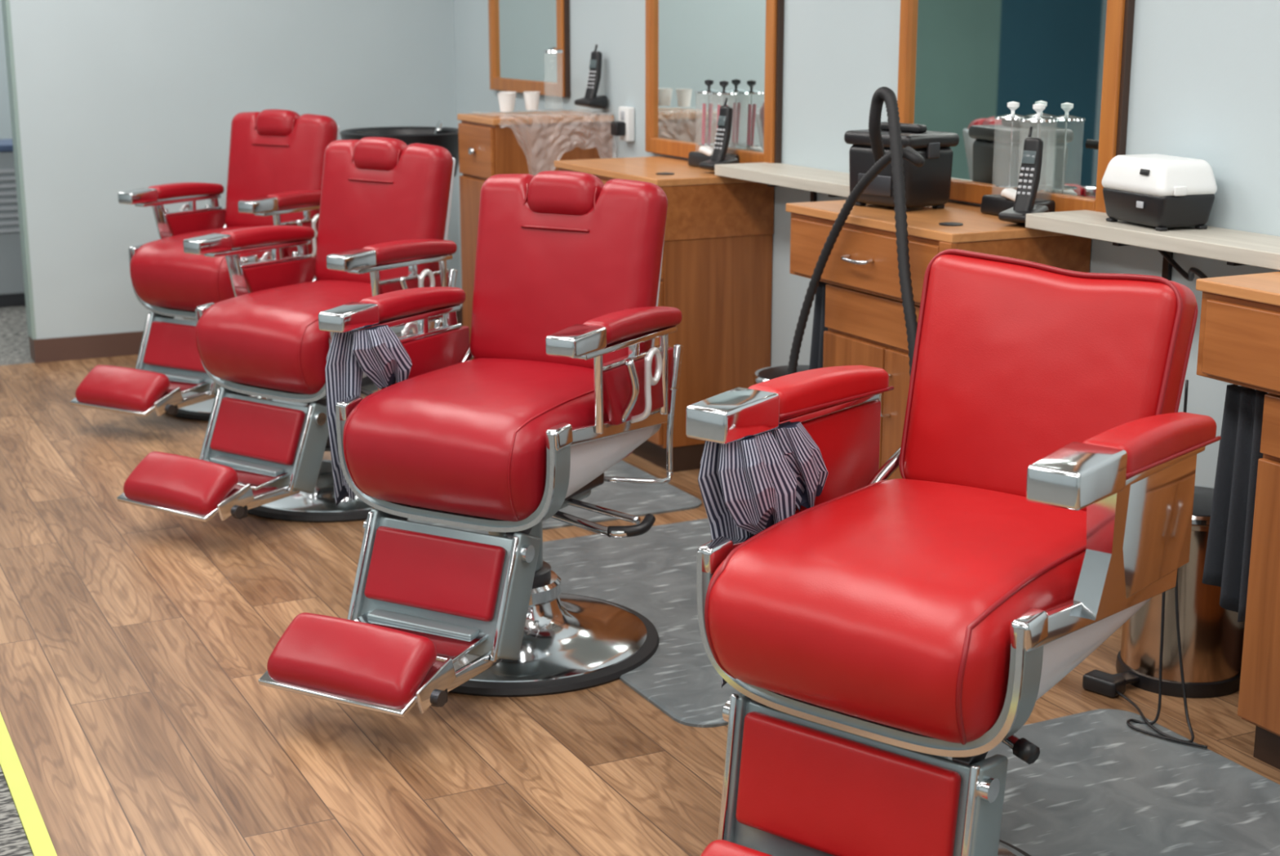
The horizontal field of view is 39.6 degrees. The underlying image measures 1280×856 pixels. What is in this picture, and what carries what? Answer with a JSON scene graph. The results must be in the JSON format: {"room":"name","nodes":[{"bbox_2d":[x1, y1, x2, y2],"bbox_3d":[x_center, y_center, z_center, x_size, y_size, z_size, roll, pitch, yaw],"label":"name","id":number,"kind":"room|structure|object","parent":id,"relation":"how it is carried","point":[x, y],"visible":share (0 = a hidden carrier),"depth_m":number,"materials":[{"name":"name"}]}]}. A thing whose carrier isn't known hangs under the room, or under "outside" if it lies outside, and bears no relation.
{"room":"salon","nodes":[
{"label":"salon","id":0,"kind":"room"},
{"bbox_2d":[0,0,12,138],"bbox_3d":[-3.520,-2.208,9.448,3.230,2.750,0.100,-7,15,-26],"label":"wall","id":1,"kind":"structure","parent":0,"point":[6,132],"depth_m":9.54,"materials":[{"name":"paint"}]},
{"bbox_2d":[0,305,35,855],"bbox_3d":[-1.896,0.600,3.763,6.180,0.100,12.400,-7,15,-26],"label":"carpet","id":2,"kind":"structure","parent":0,"point":[15,348],"depth_m":7.21,"materials":[{"name":"grey carpet"}]},
{"bbox_2d":[0,138,26,306],"bbox_3d":[-3.150,-0.991,8.603,0.620,0.770,0.422,-7,15,-26],"label":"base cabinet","id":3,"kind":"object","parent":2,"relation":"on","point":[11,276],"visible":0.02,"depth_m":8.47,"materials":[{"name":"grey"}]},
{"bbox_2d":[9,0,460,338],"bbox_3d":[-1.650,-1.711,7.346,1.830,2.750,0.120,-7,15,-26],"label":"wall","id":4,"kind":"structure","parent":0,"point":[114,96],"depth_m":7.25,"materials":[{"name":"paint"}]},
{"bbox_2d":[1,0,36,339],"bbox_3d":[-2.474,-1.662,6.932,0.015,2.655,0.120,-7,15,-26],"label":"trim","id":5,"kind":"structure","parent":4,"relation":"attached to","point":[6,9],"depth_m":7.05,"materials":[{"name":"grey"}]},
{"bbox_2d":[29,336,38,363],"bbox_3d":[-2.470,-0.323,7.244,0.012,0.095,0.132,-7,15,-26],"label":"baseboard","id":6,"kind":"structure","parent":4,"relation":"attached to","point":[33,343],"depth_m":7.20,"materials":[{"name":"brown plastic"}]},
{"bbox_2d":[36,310,459,362],"bbox_3d":[-1.620,-0.405,7.594,1.830,0.095,0.012,-7,15,-26],"label":"baseboard","id":7,"kind":"structure","parent":4,"relation":"attached to","point":[121,344],"depth_m":7.28,"materials":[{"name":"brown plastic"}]},
{"bbox_2d":[0,354,1279,855],"bbox_3d":[0.319,0.702,3.333,2.620,0.100,9.620,-7,15,-26],"label":"floor","id":8,"kind":"structure","parent":0,"point":[136,642],"depth_m":3.62,"materials":[{"name":"brown wood"}]},
{"bbox_2d":[0,711,57,855],"bbox_3d":[-0.867,0.837,2.752,0.035,0.104,9.620,-7,15,-26],"label":"trim","id":9,"kind":"structure","parent":8,"relation":"attached to","point":[37,835],"depth_m":3.23,"materials":[{"name":"yellow plastic"}]},
{"bbox_2d":[70,109,339,421],"bbox_3d":[-1.501,-0.566,6.213,0.701,1.042,0.993,8,15,30],"label":"barber chair","id":10,"kind":"object","parent":8,"relation":"on","point":[276,157],"visible":0.62,"depth_m":6.21,"materials":[{"name":"red leather"}]},
{"bbox_2d":[70,388,173,416],"bbox_3d":[-1.735,-0.103,5.966,0.355,0.066,0.150,8,15,30],"label":"footrest","id":11,"kind":"object","parent":10,"relation":"on","point":[138,402],"depth_m":5.88,"materials":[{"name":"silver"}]},
{"bbox_2d":[130,226,288,311],"bbox_3d":[-1.467,-0.563,6.310,0.482,0.254,0.549,8,15,30],"label":"seat cushion","id":12,"kind":"object","parent":10,"relation":"on","point":[164,277],"depth_m":6.11,"materials":[{"name":"red leather"}]},
{"bbox_2d":[256,109,300,136],"bbox_3d":[-1.310,-1.102,6.448,0.182,0.107,0.100,8,15,30],"label":"cushion","id":13,"kind":"object","parent":10,"relation":"on","point":[269,122],"depth_m":6.40,"materials":[{"name":"red leather"}]},
{"bbox_2d":[225,111,337,226],"bbox_3d":[-1.315,-0.922,6.482,0.473,0.443,0.173,8,15,30],"label":"backrest cushion","id":14,"kind":"object","parent":10,"relation":"on","point":[271,153],"depth_m":6.41,"materials":[{"name":"red leather"}]},
{"bbox_2d":[116,137,457,522],"bbox_3d":[-0.977,-0.275,5.011,0.701,1.030,0.993,9,16,34],"label":"barber chair","id":15,"kind":"object","parent":8,"relation":"on","point":[385,203],"visible":0.8,"depth_m":5.00,"materials":[{"name":"red leather"}]},
{"bbox_2d":[116,484,243,521],"bbox_3d":[-1.234,0.177,4.779,0.355,0.066,0.150,9,16,34],"label":"footrest","id":16,"kind":"object","parent":15,"relation":"on","point":[197,502],"depth_m":4.69,"materials":[{"name":"silver"}]},
{"bbox_2d":[196,280,372,394],"bbox_3d":[-0.936,-0.267,5.107,0.482,0.254,0.549,9,16,34],"label":"seat cushion","id":17,"kind":"object","parent":15,"relation":"on","point":[268,340],"depth_m":4.92,"materials":[{"name":"red leather"}]},
{"bbox_2d":[353,137,407,170],"bbox_3d":[-0.761,-0.802,5.234,0.182,0.107,0.100,9,16,34],"label":"cushion","id":18,"kind":"object","parent":15,"relation":"on","point":[370,153],"depth_m":5.18,"materials":[{"name":"red leather"}]},
{"bbox_2d":[315,139,453,283],"bbox_3d":[-0.767,-0.623,5.268,0.473,0.443,0.173,9,16,34],"label":"backrest cushion","id":19,"kind":"object","parent":15,"relation":"on","point":[373,192],"depth_m":5.19,"materials":[{"name":"red leather"}]},
{"bbox_2d":[339,120,458,177],"bbox_3d":[-0.920,-0.717,7.016,0.490,0.967,0.490,-7,15,-26],"label":"basin","id":20,"kind":"object","parent":8,"relation":"on","point":[447,138],"visible":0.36,"depth_m":6.83,"materials":[{"name":"black plastic"}]},
{"bbox_2d":[257,170,683,717],"bbox_3d":[-0.344,0.016,3.745,0.701,1.045,0.993,7,15,28],"label":"barber chair","id":21,"kind":"object","parent":8,"relation":"on","point":[566,376],"visible":0.98,"depth_m":3.74,"materials":[{"name":"red leather"}]},
{"bbox_2d":[257,660,444,717],"bbox_3d":[-0.566,0.482,3.491,0.355,0.066,0.150,7,15,28],"label":"footrest","id":22,"kind":"object","parent":21,"relation":"on","point":[393,690],"depth_m":3.41,"materials":[{"name":"silver"}]},
{"bbox_2d":[324,324,412,505],"bbox_3d":[-0.590,-0.026,3.901,0.207,0.398,0.129,-7,15,-26],"label":"cape","id":23,"kind":"object","parent":21,"relation":"on","point":[377,352],"visible":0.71,"depth_m":3.85,"materials":[{"name":"fabric"}]},
{"bbox_2d":[342,357,632,521],"bbox_3d":[-0.314,0.017,3.843,0.482,0.254,0.549,7,15,28],"label":"seat cushion","id":24,"kind":"object","parent":21,"relation":"on","point":[467,440],"depth_m":3.66,"materials":[{"name":"red leather"}]},
{"bbox_2d":[527,170,604,215],"bbox_3d":[-0.166,-0.523,3.986,0.182,0.107,0.100,7,15,28],"label":"cushion","id":25,"kind":"object","parent":21,"relation":"on","point":[549,193],"depth_m":3.94,"materials":[{"name":"red leather"}]},
{"bbox_2d":[470,173,667,368],"bbox_3d":[-0.171,-0.344,4.020,0.473,0.443,0.173,7,15,28],"label":"backrest cushion","id":26,"kind":"object","parent":21,"relation":"on","point":[555,252],"depth_m":3.95,"materials":[{"name":"red leather"}]},
{"bbox_2d":[457,111,613,359],"bbox_3d":[-0.395,-0.635,6.553,0.500,1.022,0.350,-7,15,-26],"label":"base cabinet","id":27,"kind":"object","parent":8,"relation":"on","point":[491,144],"visible":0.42,"depth_m":6.35,"materials":[{"name":"brown wood"}]},
{"bbox_2d":[497,93,515,111],"bbox_3d":[-0.476,-1.158,6.324,0.064,0.064,0.064,-7,15,-26],"label":"paper cup","id":28,"kind":"object","parent":27,"relation":"on","point":[505,100],"visible":1,"depth_m":6.30,"materials":[{"name":"white paper"}]},
{"bbox_2d":[522,91,540,110],"bbox_3d":[-0.391,-1.181,6.420,0.064,0.064,0.064,-7,15,-26],"label":"paper cup","id":29,"kind":"object","parent":27,"relation":"on","point":[531,98],"visible":1,"depth_m":6.40,"materials":[{"name":"white paper"}]},
{"bbox_3d":[-0.349,-1.014,6.415,0.455,0.255,0.315,-7,15,-26],"label":"plastic bag","id":30,"kind":"object","parent":27,"relation":"on","visible":0},
{"bbox_2d":[499,91,516,110],"bbox_3d":[-0.476,-1.179,6.411,0.064,0.064,0.064,-7,15,-26],"label":"paper cup","id":31,"kind":"object","parent":30,"relation":"on","point":[500,91],"visible":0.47,"depth_m":6.40,"materials":[{"name":"white paper"}]},
{"bbox_2d":[542,47,563,53],"bbox_3d":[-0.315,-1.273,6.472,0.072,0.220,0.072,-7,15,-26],"label":"lid","id":32,"kind":"object","parent":30,"relation":"on","point":[553,50],"visible":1,"depth_m":6.42,"materials":[{"name":"silver metal"}]},
{"bbox_2d":[573,44,608,109],"bbox_3d":[-0.176,-1.260,6.386,0.100,0.227,0.085,-12,18,-42],"label":"cordless phone","id":33,"kind":"object","parent":30,"relation":"on","point":[591,100],"visible":1,"depth_m":6.38,"materials":[{"name":"black plastic"}]},
{"bbox_2d":[407,459,702,533],"bbox_3d":[-0.455,0.134,5.501,0.830,0.009,1.280,-7,15,-26],"label":"anti-fatigue mat","id":34,"kind":"object","parent":8,"relation":"on","point":[638,500],"visible":0.25,"depth_m":5.17,"materials":[{"name":"grey plastic"}]},
{"bbox_2d":[542,518,740,727],"bbox_3d":[0.196,0.421,4.284,0.870,0.009,1.300,-7,15,-26],"label":"anti-fatigue mat","id":35,"kind":"object","parent":8,"relation":"on","point":[653,573],"visible":0.21,"depth_m":4.35,"materials":[{"name":"grey plastic"}]},
{"bbox_2d":[554,155,774,471],"bbox_3d":[0.049,-0.392,5.770,0.441,0.909,0.750,-7,15,-26],"label":"base cabinet","id":36,"kind":"object","parent":8,"relation":"on","point":[717,267],"visible":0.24,"depth_m":5.45,"materials":[{"name":"laminate"}]},
{"bbox_2d":[554,155,754,186],"bbox_3d":[0.064,-0.822,5.676,0.408,0.022,0.750,-7,15,-26],"label":"countertop","id":37,"kind":"structure","parent":36,"relation":"on","point":[645,169],"depth_m":5.59,"materials":[{"name":"laminate"}]},
{"bbox_2d":[688,151,739,167],"bbox_3d":[0.237,-0.848,5.638,0.097,0.045,0.194,-7,15,-26],"label":"tray","id":38,"kind":"object","parent":37,"relation":"on","point":[695,157],"visible":0.38,"depth_m":5.64,"materials":[{"name":"black plastic"}]},
{"bbox_2d":[698,146,713,155],"bbox_3d":[0.219,-0.871,5.603,0.045,0.034,0.063,-12,18,-42],"label":"tissue","id":39,"kind":"object","parent":38,"relation":"on","point":[707,150],"visible":0.64,"depth_m":5.59,"materials":[{"name":"white paper"}]},
{"bbox_3d":[0.262,-0.951,5.571,0.088,0.186,0.088,-7,15,-26],"label":"glass","id":40,"kind":"object","parent":38,"relation":"on","visible":0},
{"bbox_2d":[709,80,737,94],"bbox_3d":[0.262,-1.062,5.545,0.090,0.041,0.090,-7,15,-26],"label":"lid","id":41,"kind":"object","parent":40,"relation":"on","point":[722,91],"depth_m":5.53,"materials":[{"name":"silver metal"}]},
{"bbox_3d":[0.262,-0.885,5.587,0.068,0.005,0.068,-7,15,-26],"label":"basket","id":42,"kind":"object","parent":40,"relation":"in","visible":0},
{"bbox_2d":[716,104,720,128],"bbox_3d":[0.247,-0.944,5.575,0.009,0.136,0.027,-7,15,-26],"label":"comb","id":43,"kind":"object","parent":42,"relation":"in","point":[718,105],"visible":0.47,"depth_m":5.56,"materials":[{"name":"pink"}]},
{"bbox_3d":[0.218,-0.971,5.656,0.088,0.186,0.088,-7,15,-26],"label":"glass","id":44,"kind":"object","parent":38,"relation":"on","visible":0},
{"bbox_2d":[697,142,714,145],"bbox_3d":[0.218,-0.905,5.671,0.068,0.005,0.068,-7,15,-26],"label":"basket","id":45,"kind":"object","parent":44,"relation":"in","point":[700,144],"visible":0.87,"depth_m":5.65,"materials":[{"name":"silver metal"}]},
{"bbox_2d":[701,102,706,146],"bbox_3d":[0.203,-0.964,5.660,0.009,0.136,0.027,-7,15,-26],"label":"comb","id":46,"kind":"object","parent":45,"relation":"in","point":[704,110],"visible":0.92,"depth_m":5.66,"materials":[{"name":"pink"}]},
{"bbox_2d":[706,102,713,146],"bbox_3d":[0.223,-0.965,5.661,0.009,0.136,0.028,-7,15,-26],"label":"comb","id":47,"kind":"object","parent":45,"relation":"in","point":[711,105],"visible":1,"depth_m":5.65,"materials":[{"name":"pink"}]},
{"bbox_2d":[694,79,717,93],"bbox_3d":[0.218,-1.082,5.630,0.090,0.041,0.090,-7,15,-26],"label":"lid","id":48,"kind":"object","parent":44,"relation":"on","point":[704,91],"depth_m":5.61,"materials":[{"name":"silver metal"}]},
{"bbox_2d":[698,97,738,170],"bbox_3d":[0.242,-0.894,5.446,0.100,0.227,0.085,-10,17,-37],"label":"cordless phone","id":49,"kind":"object","parent":37,"relation":"on","point":[723,130],"visible":0.88,"depth_m":5.44,"materials":[{"name":"black plastic"}]},
{"bbox_2d":[752,364,808,384],"bbox_3d":[0.452,0.031,5.072,0.270,0.406,0.270,4,14,18],"label":"trash can","id":50,"kind":"object","parent":8,"relation":"on","point":[764,374],"visible":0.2,"depth_m":5.01,"materials":[{"name":"silver metal"}]},
{"bbox_2d":[786,200,1091,479],"bbox_3d":[0.707,-0.091,4.496,0.441,0.909,0.720,-7,15,-26],"label":"base cabinet","id":51,"kind":"object","parent":8,"relation":"on","point":[864,321],"visible":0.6,"depth_m":4.31,"materials":[{"name":"laminate"}]},
{"bbox_2d":[808,280,829,369],"bbox_3d":[0.498,-0.241,4.669,0.058,0.315,0.130,-7,15,-26],"label":"hanging towel","id":52,"kind":"object","parent":51,"relation":"hanging from","point":[818,328],"visible":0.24,"depth_m":4.68,"materials":[{"name":"grey fabric"}]},
{"bbox_2d":[786,200,1068,243],"bbox_3d":[0.722,-0.521,4.402,0.408,0.022,0.720,-7,15,-26],"label":"countertop","id":53,"kind":"structure","parent":51,"relation":"on","point":[923,221],"depth_m":4.27,"materials":[{"name":"laminate"}]},
{"bbox_2d":[786,86,924,381],"bbox_3d":[0.585,-0.412,4.310,0.204,0.822,0.567,-7,15,-26],"label":"hose","id":54,"kind":"object","parent":53,"relation":"on","point":[894,157],"visible":0.93,"depth_m":4.13,"materials":[{"name":"black rubber"}]},
{"bbox_2d":[844,121,959,211],"bbox_3d":[0.660,-0.665,4.508,0.185,0.211,0.241,-9,16,-34],"label":"storage box","id":55,"kind":"object","parent":53,"relation":"on","point":[929,184],"visible":0.63,"depth_m":4.44,"materials":[{"name":"black plastic"}]},
{"bbox_2d":[857,173,891,196],"bbox_3d":[0.590,-0.611,4.471,0.006,0.050,0.120,-9,16,-34],"label":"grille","id":56,"kind":"object","parent":55,"relation":"attached to","point":[881,186],"depth_m":4.45,"materials":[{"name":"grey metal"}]},
{"bbox_2d":[980,194,1055,215],"bbox_3d":[0.924,-0.538,4.324,0.097,0.045,0.194,-7,15,-26],"label":"tray","id":57,"kind":"object","parent":53,"relation":"on","point":[993,204],"visible":0.51,"depth_m":4.33,"materials":[{"name":"black plastic"}]},
{"bbox_2d":[1000,187,1017,200],"bbox_3d":[0.906,-0.560,4.289,0.045,0.034,0.063,-12,18,-42],"label":"tissue","id":58,"kind":"object","parent":57,"relation":"on","point":[1011,193],"visible":0.5,"depth_m":4.28,"materials":[{"name":"white paper"}]},
{"bbox_3d":[0.949,-0.641,4.257,0.088,0.186,0.088,-7,15,-26],"label":"glass","id":59,"kind":"object","parent":57,"relation":"on","visible":0},
{"bbox_2d":[1018,102,1057,121],"bbox_3d":[0.949,-0.751,4.231,0.090,0.041,0.090,-7,15,-26],"label":"lid","id":60,"kind":"object","parent":59,"relation":"on","point":[1033,118],"depth_m":4.22,"materials":[{"name":"silver metal"}]},
{"bbox_2d":[1037,186,1049,191],"bbox_3d":[0.949,-0.575,4.273,0.068,0.005,0.068,-7,15,-26],"label":"basket","id":61,"kind":"object","parent":59,"relation":"in","point":[1040,188],"visible":0.28,"depth_m":4.25,"materials":[{"name":"silver metal"}]},
{"bbox_3d":[0.905,-0.661,4.342,0.088,0.186,0.088,-7,15,-26],"label":"glass","id":62,"kind":"object","parent":57,"relation":"on","visible":0},
{"bbox_2d":[995,183,1017,187],"bbox_3d":[0.905,-0.595,4.357,0.068,0.005,0.068,-7,15,-26],"label":"basket","id":63,"kind":"object","parent":62,"relation":"in","point":[1003,185],"visible":0.88,"depth_m":4.34,"materials":[{"name":"silver metal"}]},
{"bbox_2d":[994,101,1028,119],"bbox_3d":[0.905,-0.771,4.315,0.090,0.041,0.090,-7,15,-26],"label":"lid","id":64,"kind":"object","parent":62,"relation":"on","point":[1010,116],"depth_m":4.30,"materials":[{"name":"silver metal"}]},
{"bbox_2d":[998,126,1048,224],"bbox_3d":[0.894,-0.580,4.120,0.085,0.227,0.100,12,18,42],"label":"cordless phone","id":65,"kind":"object","parent":53,"relation":"on","point":[1032,157],"visible":0.93,"depth_m":4.12,"materials":[{"name":"black plastic"}]},
{"bbox_2d":[685,248,1221,855],"bbox_3d":[0.465,0.265,2.804,0.676,0.995,0.879,11,17,38],"label":"barber chair","id":66,"kind":"object","parent":8,"relation":"on","point":[881,631],"visible":0.99,"depth_m":2.69,"materials":[{"name":"red leather"}]},
{"bbox_2d":[697,421,828,687],"bbox_3d":[0.193,0.212,2.928,0.126,0.443,0.272,10,17,37],"label":"cape","id":67,"kind":"object","parent":66,"relation":"on","point":[749,485],"visible":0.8,"depth_m":2.83,"materials":[{"name":"fabric"}]},
{"bbox_2d":[707,478,1086,742],"bbox_3d":[0.440,0.270,2.774,0.496,0.254,0.579,11,17,38],"label":"seat cushion","id":68,"kind":"object","parent":66,"relation":"on","point":[888,610],"depth_m":2.60,"materials":[{"name":"red leather"}]},
{"bbox_2d":[902,253,1196,511],"bbox_3d":[0.673,-0.069,2.987,0.464,0.419,0.195,11,17,38],"label":"backrest cushion","id":69,"kind":"object","parent":66,"relation":"on","point":[1016,362],"depth_m":2.94,"materials":[{"name":"red leather"}]},
{"bbox_2d":[947,708,1279,855],"bbox_3d":[0.897,0.750,2.895,0.860,0.009,1.320,-7,15,-26],"label":"anti-fatigue mat","id":70,"kind":"object","parent":8,"relation":"on","point":[1097,784],"visible":0.48,"depth_m":3.23,"materials":[{"name":"grey plastic"}]},
{"bbox_2d":[1082,379,1207,748],"bbox_3d":[1.008,0.247,3.518,0.108,0.700,0.387,-4,14,-15],"label":"power cable","id":71,"kind":"object","parent":8,"relation":"on","point":[1105,683],"visible":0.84,"depth_m":3.54,"materials":[{"name":"black plastic"}]},
{"bbox_2d":[1113,484,1244,697],"bbox_3d":[1.162,0.335,3.785,0.270,0.406,0.270,4,14,18],"label":"trash can","id":72,"kind":"object","parent":8,"relation":"on","point":[1211,634],"visible":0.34,"depth_m":3.70,"materials":[{"name":"silver metal"}]},
{"bbox_2d":[1195,271,1279,768],"bbox_3d":[1.359,0.207,3.236,0.441,0.909,0.660,-7,15,-26],"label":"base cabinet","id":73,"kind":"object","parent":8,"relation":"on","point":[1239,341],"visible":1,"depth_m":3.28,"materials":[{"name":"laminate"}]},
{"bbox_2d":[1201,383,1268,622],"bbox_3d":[1.154,0.136,3.395,0.058,0.463,0.150,-7,15,-26],"label":"cloth","id":74,"kind":"object","parent":73,"relation":"hanging from","point":[1228,545],"visible":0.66,"depth_m":3.40,"materials":[{"name":"grey fabric"}]},
{"bbox_2d":[1195,271,1279,306],"bbox_3d":[1.374,-0.223,3.142,0.408,0.022,0.660,-7,15,-26],"label":"countertop","id":75,"kind":"structure","parent":73,"relation":"on","point":[1263,287],"depth_m":3.27,"materials":[{"name":"laminate"}]},
{"bbox_2d":[707,94,709,146],"bbox_3d":[0.218,-0.973,5.655,0.004,0.171,0.004,-7,15,-26],"label":"post","id":76,"kind":"object","parent":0,"point":[708,95],"depth_m":5.66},
{"bbox_2d":[453,0,1279,486],"bbox_3d":[0.785,-1.097,4.747,0.120,2.750,12.400,-7,15,-26],"label":"wall","id":77,"kind":"structure","parent":0,"point":[1205,77],"depth_m":4.79,"materials":[{"name":"paint"}]},
{"bbox_2d":[459,306,462,325],"bbox_3d":[1.353,0.489,3.810,0.012,0.095,9.608,-7,15,-26],"label":"baseboard","id":78,"kind":"structure","parent":77,"relation":"attached to","point":[461,307],"depth_m":7.96,"materials":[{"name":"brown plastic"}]},
{"bbox_2d":[488,0,570,97],"bbox_3d":[-0.442,-1.847,6.902,0.029,1.080,0.742,-7,15,-26],"label":"wall mirror","id":79,"kind":"object","parent":77,"relation":"attached to","point":[520,31],"visible":0.99,"depth_m":6.97,"materials":[{"name":"brown wood"}]},
{"bbox_2d":[610,106,634,142],"bbox_3d":[-0.065,-1.071,6.270,0.069,0.120,0.075,-7,15,-26],"label":"wall outlet","id":80,"kind":"object","parent":77,"relation":"attached to","point":[624,128],"visible":1,"depth_m":6.25,"materials":[{"name":"white plastic"}]},
{"bbox_2d":[620,111,624,119],"bbox_3d":[-0.061,-1.101,6.264,0.004,0.030,0.030,-7,15,-26],"label":"socket","id":81,"kind":"object","parent":80,"relation":"attached to","point":[622,113],"depth_m":6.26,"materials":[{"name":"grey plastic"}]},
{"bbox_2d":[644,0,784,163],"bbox_3d":[0.223,-1.468,5.633,0.029,1.235,0.862,-7,15,-26],"label":"wall mirror","id":82,"kind":"object","parent":77,"relation":"attached to","point":[689,43],"visible":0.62,"depth_m":5.68,"materials":[{"name":"brown wood"}]},
{"bbox_2d":[714,162,849,201],"bbox_3d":[0.500,-0.640,5.064,0.204,0.165,0.820,-7,15,-26],"label":"wall shelf","id":83,"kind":"object","parent":77,"relation":"attached to","point":[832,183],"visible":0.56,"depth_m":5.09,"materials":[{"name":"grey laminate"}]},
{"bbox_2d":[897,0,1134,213],"bbox_3d":[0.899,-1.159,4.325,0.029,1.235,0.872,-7,15,-26],"label":"wall mirror","id":84,"kind":"object","parent":77,"relation":"attached to","point":[962,63],"visible":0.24,"depth_m":4.34,"materials":[{"name":"brown mirror"}]},
{"bbox_2d":[1025,209,1279,280],"bbox_3d":[1.167,-0.335,3.773,0.204,0.165,0.850,-7,15,-26],"label":"wall shelf","id":85,"kind":"object","parent":77,"relation":"attached to","point":[1236,247],"visible":0.78,"depth_m":3.73,"materials":[{"name":"grey laminate"}]},
{"bbox_2d":[1101,153,1217,231],"bbox_3d":[1.121,-0.511,3.842,0.152,0.146,0.236,-5,14,-19],"label":"box","id":86,"kind":"object","parent":85,"relation":"on","point":[1162,192],"visible":1,"depth_m":3.76,"materials":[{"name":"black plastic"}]},
{"bbox_2d":[1136,200,1143,208],"bbox_3d":[1.066,-0.476,3.790,0.004,0.014,0.022,-5,14,-19],"label":"switch","id":87,"kind":"object","parent":86,"relation":"attached to","point":[1140,204],"depth_m":3.79,"materials":[{"name":"grey plastic"}]},
{"bbox_2d":[1157,249,1208,280],"bbox_3d":[1.208,-0.309,3.742,0.116,0.091,0.458,-7,15,-26],"label":"hanging cord","id":88,"kind":"object","parent":85,"relation":"hanging from","point":[1190,276],"visible":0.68,"depth_m":3.86,"materials":[{"name":"black plastic"}]},
{"bbox_2d":[1008,120,1013,188],"bbox_3d":[0.905,-0.663,4.341,0.004,0.171,0.004,-7,15,-26],"label":"post","id":89,"kind":"object","parent":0,"point":[1011,121],"depth_m":4.34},
{"bbox_2d":[1036,123,1039,137],"bbox_3d":[0.949,-0.643,4.257,0.004,0.171,0.004,-7,15,-26],"label":"post","id":90,"kind":"object","parent":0,"point":[1037,123],"depth_m":4.24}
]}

